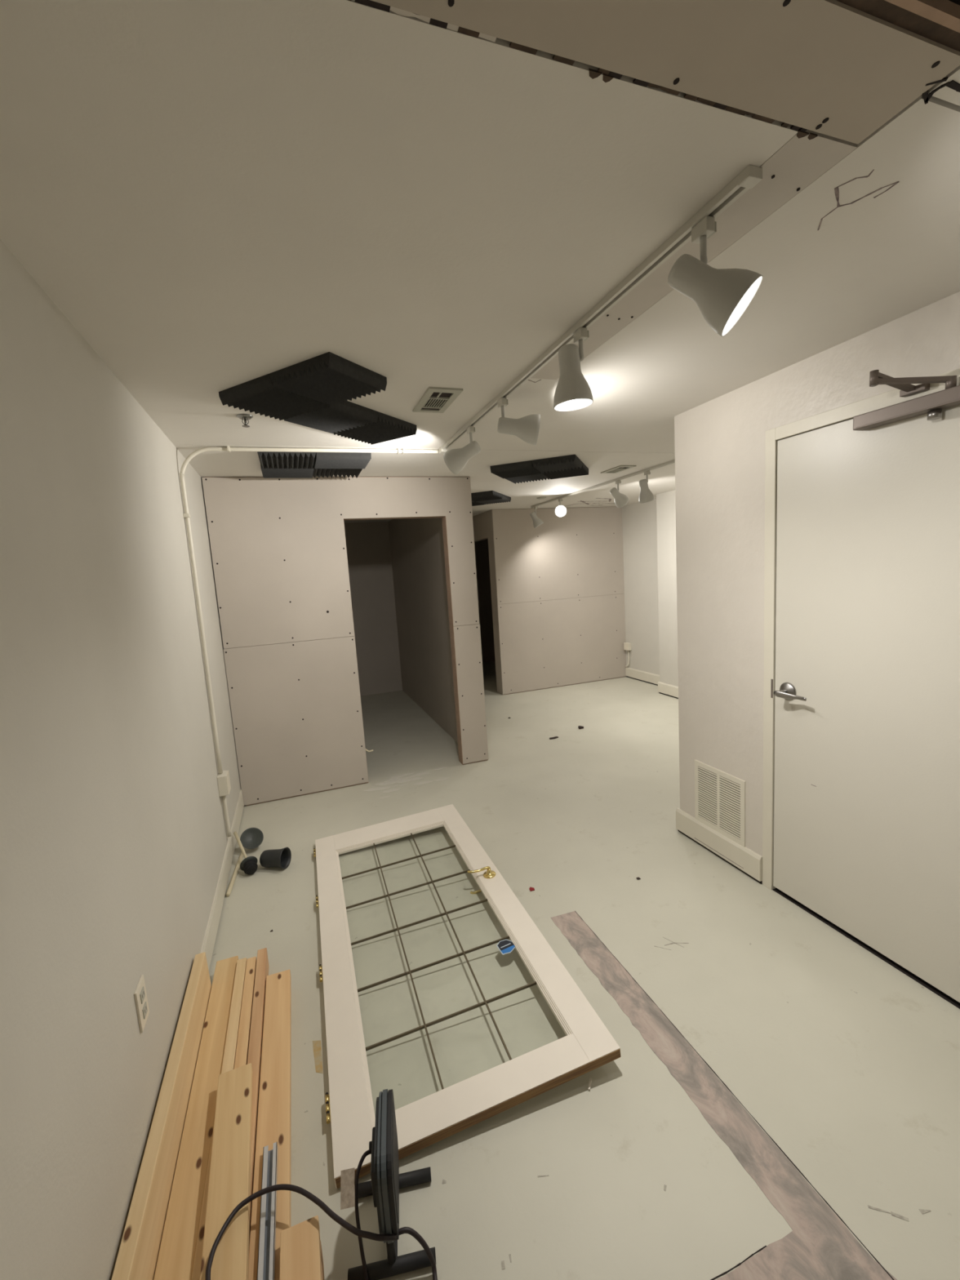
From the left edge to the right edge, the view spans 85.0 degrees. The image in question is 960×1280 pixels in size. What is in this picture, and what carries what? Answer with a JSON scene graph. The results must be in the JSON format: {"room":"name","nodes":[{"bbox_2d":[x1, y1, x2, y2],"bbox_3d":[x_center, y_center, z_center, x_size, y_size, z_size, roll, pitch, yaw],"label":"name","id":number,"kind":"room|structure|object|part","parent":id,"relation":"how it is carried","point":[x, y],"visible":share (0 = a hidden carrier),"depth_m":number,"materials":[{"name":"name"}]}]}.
{"room":"studio","nodes":[
{"label":"studio","id":0,"kind":"room"},
{"bbox_2d":[0,239,240,1279],"bbox_3d":[-1.809,0.106,3.419,0.130,2.489,10.800,-6,8,-19],"label":"wall","id":1,"kind":"structure","parent":0,"point":[113,837],"depth_m":1.30,"materials":[{"name":"white paint"}]},
{"bbox_2d":[133,974,149,1033],"bbox_3d":[-0.961,1.034,1.491,0.010,0.122,0.076,-6,8,-19],"label":"wall outlet","id":2,"kind":"object","parent":1,"relation":"attached to","point":[140,994],"visible":1,"depth_m":1.48,"materials":[{"name":"beige plastic"}]},
{"bbox_2d":[139,986,145,1004],"bbox_3d":[-0.959,1.010,1.489,0.003,0.030,0.032,-6,8,-19],"label":"socket","id":3,"kind":"object","parent":2,"relation":"attached to","point":[142,988],"depth_m":1.49,"materials":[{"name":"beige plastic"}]},
{"bbox_2d":[142,1001,147,1019],"bbox_3d":[-0.956,1.057,1.495,0.003,0.030,0.032,-6,8,-19],"label":"socket","id":4,"kind":"object","parent":2,"relation":"attached to","point":[144,1003],"depth_m":1.49,"materials":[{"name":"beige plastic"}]},
{"bbox_2d":[200,789,244,970],"bbox_3d":[-1.003,1.460,1.744,0.010,0.150,4.849,-6,8,-19],"label":"baseboard","id":5,"kind":"structure","parent":1,"relation":"attached to","point":[209,940],"depth_m":2.78,"materials":[{"name":"paint"}]},
{"bbox_2d":[217,770,231,796],"bbox_3d":[-1.527,0.854,3.123,0.053,0.120,0.105,-6,8,-19],"label":"junction box","id":6,"kind":"object","parent":1,"relation":"attached to","point":[223,779],"visible":0.94,"depth_m":3.08,"materials":[{"name":"beige plastic"}]},
{"bbox_3d":[-1.504,0.851,3.131,0.005,0.116,0.101,-6,8,-19],"label":"plate","id":7,"kind":"part","parent":6,"relation":"part of","materials":[{"name":"beige plastic"}]},
{"bbox_2d":[179,445,438,836],"bbox_3d":[-0.903,-0.015,3.264,1.496,2.284,0.056,-6,8,-19],"label":"conduit","id":8,"kind":"object","parent":1,"relation":"attached to","point":[186,515],"visible":1,"depth_m":3.03,"materials":[{"name":"beige"}]},
{"bbox_2d":[201,476,488,805],"bbox_3d":[-0.968,-0.045,4.251,2.018,2.469,0.116,-6,8,-19],"label":"wall partition","id":9,"kind":"structure","parent":0,"point":[278,545],"depth_m":4.06,"materials":[{"name":"paint"}]},
{"bbox_2d":[344,517,457,742],"bbox_3d":[-1.558,-0.220,5.883,2.022,2.469,3.372,-6,8,-19],"label":"wall","id":10,"kind":"structure","parent":0,"point":[397,569],"depth_m":7.07,"materials":[{"name":"paint"}]},
{"bbox_2d":[0,0,959,523],"bbox_3d":[0.718,-1.638,4.143,5.750,0.502,11.000,-6,8,-19],"label":"ceiling","id":11,"kind":"structure","parent":0,"point":[216,196],"depth_m":1.10,"materials":[{"name":"beige paint"}]},
{"bbox_2d":[236,413,253,427],"bbox_3d":[-1.102,-1.027,2.459,0.072,0.047,0.072,-6,8,-19],"label":"sprinkler","id":12,"kind":"object","parent":11,"relation":"attached to","point":[245,417],"visible":1,"depth_m":2.45,"materials":[{"name":"silver metal"}]},
{"bbox_3d":[-1.102,-1.022,2.459,0.031,0.033,0.010,-6,8,-19],"label":"stem","id":13,"kind":"part","parent":12,"relation":"part of","materials":[{"name":"silver metal"}]},
{"bbox_2d":[257,451,371,478],"bbox_3d":[-1.098,-1.157,3.464,0.658,0.050,0.658,-6,8,-19],"label":"acoustic panel","id":14,"kind":"object","parent":11,"relation":"attached to","point":[322,460],"depth_m":3.36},
{"bbox_2d":[218,351,417,444],"bbox_3d":[-0.565,-1.051,2.385,0.622,0.050,0.934,1,9,30],"label":"acoustic panel","id":15,"kind":"object","parent":11,"relation":"attached to","point":[329,378],"depth_m":2.13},
{"bbox_2d":[413,386,462,413],"bbox_3d":[-0.199,-1.097,2.404,0.152,0.010,0.322,-6,8,-19],"label":"ceiling vent","id":16,"kind":"object","parent":11,"relation":"in","point":[435,399],"visible":1,"depth_m":2.38,"materials":[{"name":"white metal"}]},
{"bbox_2d":[471,490,511,506],"bbox_3d":[-0.053,-1.502,5.606,0.618,0.050,0.618,-1,8,21],"label":"acoustic panel","id":17,"kind":"object","parent":11,"relation":"attached to","point":[490,495],"depth_m":5.45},
{"bbox_2d":[489,454,588,484],"bbox_3d":[0.493,-1.352,4.180,0.648,0.050,0.648,-1,8,20],"label":"acoustic panel","id":18,"kind":"object","parent":11,"relation":"attached to","point":[565,462],"depth_m":4.03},
{"bbox_2d":[439,164,762,453],"bbox_3d":[0.164,-1.084,2.212,0.040,0.032,2.413,-6,8,-19],"label":"track","id":19,"kind":"object","parent":11,"relation":"attached to","point":[750,175],"visible":0.97,"depth_m":1.45,"materials":[{"name":"white metal"}]},
{"bbox_2d":[443,426,480,474],"bbox_3d":[-0.092,-1.030,2.861,0.206,0.234,0.132,-2,8,15],"label":"track spotlight","id":20,"kind":"object","parent":19,"relation":"hanging from","point":[455,460],"visible":1,"depth_m":2.82,"materials":[{"name":"white metal"}]},
{"bbox_3d":[-0.086,-1.007,2.846,0.186,0.132,0.132,-24,-3,27],"label":"lamp shade","id":21,"kind":"part","parent":20,"relation":"part of","materials":[{"name":"white metal"}]},
{"bbox_3d":[-0.048,-1.072,2.821,0.017,0.085,0.017,-6,8,-19],"label":"stem","id":22,"kind":"part","parent":20,"relation":"part of","materials":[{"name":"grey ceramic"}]},
{"bbox_2d":[497,397,540,444],"bbox_3d":[0.176,-0.998,2.397,0.199,0.211,0.132,-4,7,0],"label":"track spotlight","id":23,"kind":"object","parent":19,"relation":"hanging from","point":[526,428],"visible":1,"depth_m":2.37,"materials":[{"name":"white metal"}]},
{"bbox_3d":[0.111,-1.026,2.397,0.028,0.087,0.015,-2,8,14],"label":"stem","id":24,"kind":"part","parent":23,"relation":"part of","materials":[{"name":"white metal"}]},
{"bbox_3d":[0.174,-0.975,2.401,0.186,0.132,0.132,7,7,-1],"label":"lamp shade","id":25,"kind":"part","parent":23,"relation":"part of","materials":[{"name":"white metal"}]},
{"bbox_2d":[553,327,593,411],"bbox_3d":[0.309,-0.909,1.757,0.132,0.240,0.132,-6,8,-19],"label":"track spotlight","id":26,"kind":"object","parent":19,"relation":"hanging from","point":[573,392],"visible":1,"depth_m":1.73,"materials":[{"name":"white metal"}]},
{"bbox_3d":[0.328,-0.963,1.750,0.039,0.073,0.015,-4,7,-2],"label":"stem","id":27,"kind":"part","parent":26,"relation":"part of","materials":[{"name":"white metal"}]},
{"bbox_2d":[667,215,763,337],"bbox_3d":[0.543,-0.842,1.204,0.199,0.260,0.132,-3,7,7],"label":"track spotlight","id":28,"kind":"object","parent":19,"relation":"hanging from","point":[722,295],"visible":1,"depth_m":1.20,"materials":[{"name":"white metal"}]},
{"bbox_3d":[0.516,-0.900,1.231,0.037,0.087,0.015,-5,7,-7],"label":"stem","id":29,"kind":"part","parent":28,"relation":"part of","materials":[{"name":"white metal"}]},
{"bbox_3d":[0.533,-0.825,1.224,0.186,0.132,0.132,40,20,11],"label":"lamp shade","id":30,"kind":"part","parent":28,"relation":"part of","materials":[{"name":"white metal"}]},
{"bbox_2d":[530,459,675,508],"bbox_3d":[1.136,-1.564,5.425,0.040,0.032,2.758,-6,8,-19],"label":"track","id":31,"kind":"object","parent":11,"relation":"attached to","point":[673,461],"visible":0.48,"depth_m":5.06,"materials":[{"name":"white metal"}]},
{"bbox_2d":[529,506,543,528],"bbox_3d":[0.722,-1.555,6.635,0.167,0.269,0.132,-6,8,-19],"label":"track spotlight","id":32,"kind":"object","parent":31,"relation":"hanging from","point":[537,522],"visible":1,"depth_m":6.61,"materials":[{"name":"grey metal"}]},
{"bbox_2d":[555,498,566,517],"bbox_3d":[0.920,-1.508,5.980,0.132,0.219,0.200,-2,7,9],"label":"track spotlight","id":33,"kind":"object","parent":31,"relation":"hanging from","point":[561,510],"visible":1,"depth_m":5.93,"materials":[{"name":"white metal"}]},
{"bbox_3d":[0.921,-1.483,5.988,0.132,0.132,0.186,-3,20,8],"label":"lamp shade","id":34,"kind":"part","parent":33,"relation":"part of","materials":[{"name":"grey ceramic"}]},
{"bbox_3d":[0.918,-1.474,5.963,0.108,0.108,0.081,-3,20,8],"label":"bulb","id":35,"kind":"part","parent":33,"relation":"part of","materials":[{"name":"white glass"}]},
{"bbox_2d":[609,480,628,507],"bbox_3d":[1.316,-1.392,5.012,0.202,0.250,0.132,-7,8,-27],"label":"track spotlight","id":36,"kind":"object","parent":31,"relation":"hanging from","point":[620,500],"visible":1,"depth_m":4.97,"materials":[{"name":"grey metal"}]},
{"bbox_2d":[638,471,654,502],"bbox_3d":[1.451,-1.337,4.598,0.151,0.269,0.132,-6,8,-19],"label":"track spotlight","id":37,"kind":"object","parent":31,"relation":"hanging from","point":[646,495],"visible":1,"depth_m":4.55,"materials":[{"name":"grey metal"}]},
{"bbox_2d":[600,465,635,473],"bbox_3d":[1.176,-1.452,4.462,0.152,0.010,0.300,-6,8,-19],"label":"ceiling vent","id":38,"kind":"object","parent":11,"relation":"in","point":[621,468],"visible":1,"depth_m":4.43,"materials":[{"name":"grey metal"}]},
{"bbox_2d":[475,538,495,662],"bbox_3d":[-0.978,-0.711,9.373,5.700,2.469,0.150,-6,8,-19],"label":"doorway","id":39,"kind":"structure","parent":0,"point":[482,551],"depth_m":9.68,"materials":[{"name":"paint"}]},
{"bbox_2d":[472,509,502,694],"bbox_3d":[-0.166,-0.610,8.200,0.100,2.469,2.616,-6,8,-19],"label":"wall","id":40,"kind":"structure","parent":0,"point":[482,522],"depth_m":7.09,"materials":[{"name":"paint"}]},
{"bbox_2d":[492,506,626,694],"bbox_3d":[1.144,-0.580,7.325,1.982,2.469,0.116,-6,8,-19],"label":"wall","id":41,"kind":"structure","parent":0,"point":[560,585],"depth_m":7.25,"materials":[{"name":"paint"}]},
{"bbox_2d":[208,660,959,1279],"bbox_3d":[0.893,1.101,4.499,5.750,0.102,11.000,-6,8,-19],"label":"floor","id":42,"kind":"structure","parent":0,"point":[780,1100],"depth_m":1.91,"materials":[{"name":"concrete"}]},
{"bbox_2d":[191,957,246,1279],"bbox_3d":[-0.658,1.528,1.248,0.038,0.088,2.175,-6,8,-19],"label":"board","id":43,"kind":"object","parent":42,"relation":"on","point":[228,1060],"visible":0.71,"depth_m":1.82,"materials":[{"name":"brown wood"}]},
{"bbox_2d":[225,852,243,897],"bbox_3d":[-1.441,1.372,3.089,0.022,0.021,0.462,-6,8,-14],"label":"wooden dowel","id":44,"kind":"object","parent":42,"relation":"on","point":[237,866],"visible":0.9,"depth_m":3.04,"materials":[{"name":"beige wood"}]},
{"bbox_2d":[234,956,256,1069],"bbox_3d":[-0.620,1.524,1.256,0.038,0.088,2.165,-6,8,-19],"label":"board","id":45,"kind":"object","parent":42,"relation":"on","point":[243,1037],"visible":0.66,"depth_m":1.96,"materials":[{"name":"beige wood"}]},
{"bbox_2d":[200,1062,253,1279],"bbox_3d":[-0.632,1.450,1.311,0.098,0.038,0.850,-7,8,-22],"label":"board","id":46,"kind":"object","parent":45,"relation":"on","point":[229,1177],"visible":1,"depth_m":1.39,"materials":[{"name":"brown wood"}]},
{"bbox_2d":[233,831,257,875],"bbox_3d":[-1.425,1.292,3.190,0.099,0.147,0.352,-8,8,-29],"label":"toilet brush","id":47,"kind":"object","parent":42,"relation":"on","point":[249,865],"visible":1,"depth_m":3.08,"materials":[{"name":"black rubber"}]},
{"bbox_3d":[-1.467,1.267,3.216,0.020,0.098,0.264,-9,9,-37],"label":"handle","id":48,"kind":"part","parent":47,"relation":"part of","materials":[{"name":"beige wood"}]},
{"bbox_2d":[240,827,263,848],"bbox_3d":[-1.459,1.279,3.352,0.120,0.123,0.120,-2,8,10],"label":"plunger","id":49,"kind":"object","parent":42,"relation":"on","point":[251,837],"visible":1,"depth_m":3.36,"materials":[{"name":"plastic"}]},
{"bbox_2d":[247,947,269,1245],"bbox_3d":[-0.587,1.517,1.286,0.038,0.091,2.200,-6,8,-19],"label":"board","id":50,"kind":"object","parent":42,"relation":"on","point":[255,1050],"visible":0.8,"depth_m":1.85,"materials":[{"name":"brown wood"}]},
{"bbox_2d":[259,847,291,868],"bbox_3d":[-1.230,1.302,3.134,0.155,0.120,0.120,-2,8,10],"label":"cup","id":51,"kind":"object","parent":42,"relation":"on","point":[279,858],"visible":1,"depth_m":3.10,"materials":[{"name":"black plastic"}]},
{"bbox_2d":[204,1088,437,1279],"bbox_3d":[-0.354,1.409,1.132,0.514,0.313,0.615,-5,7,-9],"label":"work light","id":52,"kind":"object","parent":42,"relation":"on","point":[386,1181],"visible":1,"depth_m":1.27,"materials":[{"name":"black plastic"}]},
{"bbox_3d":[-0.468,1.437,1.108,0.407,0.030,0.459,-1,8,23],"label":"power cord","id":53,"kind":"part","parent":52,"relation":"part of","materials":[{"name":"black plastic"}]},
{"bbox_3d":[-0.267,1.436,1.190,0.048,0.230,0.334,-5,7,-8],"label":"switch cord","id":54,"kind":"part","parent":52,"relation":"part of","materials":[{"name":"black plastic"}]},
{"bbox_3d":[-0.125,1.487,1.220,0.076,0.105,0.190,-8,9,-33],"label":"power cord","id":55,"kind":"part","parent":52,"relation":"part of","materials":[{"name":"black plastic"}]},
{"bbox_2d":[320,1240,324,1279],"bbox_3d":[-0.337,1.539,1.053,0.065,0.075,0.490,-6,8,-19],"label":"board","id":56,"kind":"object","parent":42,"relation":"on","point":[322,1258],"visible":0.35,"depth_m":1.26,"materials":[{"name":"brown wood"}]},
{"bbox_2d":[313,804,621,1188],"bbox_3d":[-0.302,1.314,2.543,0.938,0.140,2.034,-6,8,-18],"label":"door","id":57,"kind":"structure","parent":42,"relation":"on","point":[588,1045],"depth_m":1.90,"materials":[{"name":"white paint"}]},
{"bbox_3d":[-0.590,1.239,3.409,0.694,0.034,0.201,-9,9,-18],"label":"rail","id":58,"kind":"part","parent":57,"relation":"part of","materials":[{"name":"white paint"}]},
{"bbox_3d":[0.008,1.323,2.767,0.122,0.025,0.021,-5,7,-9],"label":"lever","id":59,"kind":"part","parent":57,"relation":"part of","materials":[{"name":"gold metal"}]},
{"bbox_3d":[-0.005,1.208,2.751,0.123,0.021,0.021,-5,7,-9],"label":"lever","id":60,"kind":"part","parent":57,"relation":"part of","materials":[{"name":"gold metal"}]},
{"bbox_3d":[0.014,1.430,1.644,0.694,0.034,0.112,-9,9,-18],"label":"rail","id":61,"kind":"part","parent":57,"relation":"part of","materials":[{"name":"white paint"}]},
{"bbox_3d":[0.049,1.224,2.765,0.068,0.036,0.068,-9,9,-18],"label":"lever handle","id":62,"kind":"part","parent":57,"relation":"part of","materials":[{"name":"gold metal"}]},
{"bbox_2d":[587,1077,591,1090],"bbox_3d":[0.358,1.445,1.702,0.007,0.006,0.039,-1,8,19],"label":"scrap","id":63,"kind":"object","parent":42,"relation":"on","point":[590,1079],"visible":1,"depth_m":1.70,"materials":[{"name":"beige"}]},
{"bbox_3d":[-0.721,1.568,1.163,0.089,0.037,2.050,-6,8,-19],"label":"board","id":64,"kind":"object","parent":42,"relation":"on","visible":0},
{"bbox_2d":[111,951,211,1279],"bbox_3d":[-0.770,1.460,1.153,0.037,0.184,2.085,-8,8,-19],"label":"board","id":65,"kind":"object","parent":64,"relation":"on","point":[137,1257],"visible":0.82,"depth_m":1.44,"materials":[{"name":"brown wood"}]},
{"bbox_2d":[153,955,238,1279],"bbox_3d":[-0.727,1.519,1.248,0.086,0.038,2.222,-6,8,-19],"label":"board","id":66,"kind":"object","parent":64,"relation":"on","point":[175,1260],"visible":0.77,"depth_m":1.53,"materials":[{"name":"brown wood"}]},
{"bbox_3d":[-0.491,1.546,1.223,0.089,0.037,2.010,-6,8,-19],"label":"board","id":67,"kind":"object","parent":42,"relation":"on","visible":0},
{"bbox_2d":[248,968,291,1279],"bbox_3d":[-0.496,1.506,1.232,0.093,0.038,2.038,-6,8,-19],"label":"board","id":68,"kind":"object","parent":67,"relation":"on","point":[273,1118],"visible":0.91,"depth_m":1.62,"materials":[{"name":"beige wood"}]},
{"bbox_2d":[257,1142,277,1279],"bbox_3d":[-0.456,1.490,1.101,0.036,0.020,0.840,-6,8,-19],"label":"channel","id":69,"kind":"object","parent":68,"relation":"on","point":[267,1235],"visible":1,"depth_m":1.32,"materials":[{"name":"grey metal"}]},
{"bbox_2d":[279,1215,321,1279],"bbox_3d":[-0.344,1.486,1.015,0.089,0.038,0.595,-6,8,-19],"label":"board","id":70,"kind":"object","parent":68,"relation":"on","point":[300,1243],"visible":1,"depth_m":1.24,"materials":[{"name":"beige wood"}]},
{"bbox_2d":[622,489,678,686],"bbox_3d":[2.271,-0.604,6.952,0.405,2.469,6.597,-6,8,-19],"label":"wall","id":71,"kind":"structure","parent":0,"point":[649,528],"depth_m":6.99,"materials":[{"name":"white paint"}]},
{"bbox_2d":[623,642,631,666],"bbox_3d":[2.151,0.221,7.623,0.060,0.371,0.116,-6,8,-19],"label":"junction box","id":72,"kind":"object","parent":71,"relation":"attached to","point":[627,646],"visible":1,"depth_m":7.59,"materials":[{"name":"beige plastic"}]},
{"bbox_3d":[2.119,0.095,7.593,0.005,0.106,0.101,-6,8,-19],"label":"plate","id":73,"kind":"part","parent":72,"relation":"part of","materials":[{"name":"beige plastic"}]},
{"bbox_2d":[625,666,678,698],"bbox_3d":[2.705,0.683,5.855,0.273,0.150,3.939,-6,8,-19],"label":"baseboard","id":74,"kind":"structure","parent":71,"relation":"attached to","point":[652,678],"depth_m":7.14,"materials":[{"name":"paint"}]},
{"bbox_2d":[674,291,959,856],"bbox_3d":[3.203,0.028,1.640,2.864,2.469,4.103,-6,8,-19],"label":"wall","id":75,"kind":"structure","parent":0,"point":[720,442],"depth_m":2.65,"materials":[{"name":"white paint"}]},
{"bbox_2d":[675,808,762,884],"bbox_3d":[1.517,1.127,3.028,0.418,0.150,0.623,-6,8,-19],"label":"baseboard","id":76,"kind":"structure","parent":75,"relation":"attached to","point":[746,860],"depth_m":2.91,"materials":[{"name":"paint"}]},
{"bbox_2d":[694,760,746,847],"bbox_3d":[1.326,0.896,2.908,0.008,0.362,0.360,-6,8,-19],"label":"air vent","id":77,"kind":"object","parent":75,"relation":"in","point":[719,795],"visible":1,"depth_m":2.89,"materials":[{"name":"white metal"}]},
{"bbox_2d":[762,368,959,1008],"bbox_3d":[1.514,0.188,2.044,0.328,2.262,1.025,-6,8,-19],"label":"door","id":78,"kind":"structure","parent":75,"relation":"in","point":[861,807],"depth_m":2.07,"materials":[{"name":"paint"}]},
{"bbox_3d":[1.401,0.231,2.504,0.016,0.092,0.010,-6,8,-19],"label":"strike plate","id":79,"kind":"part","parent":78,"relation":"part of","materials":[{"name":"silver metal"}]},
{"bbox_3d":[1.421,0.239,2.426,0.020,0.084,0.084,-6,8,-19],"label":"handle","id":80,"kind":"part","parent":78,"relation":"part of","materials":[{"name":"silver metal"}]},
{"bbox_3d":[1.407,0.251,2.358,0.063,0.032,0.146,-6,8,-19],"label":"lever","id":81,"kind":"part","parent":78,"relation":"part of","materials":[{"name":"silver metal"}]},
{"bbox_3d":[1.437,-0.863,1.740,0.200,0.094,0.169,-6,8,-19],"label":"closer arm","id":82,"kind":"part","parent":78,"relation":"part of","materials":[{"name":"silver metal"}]}
]}

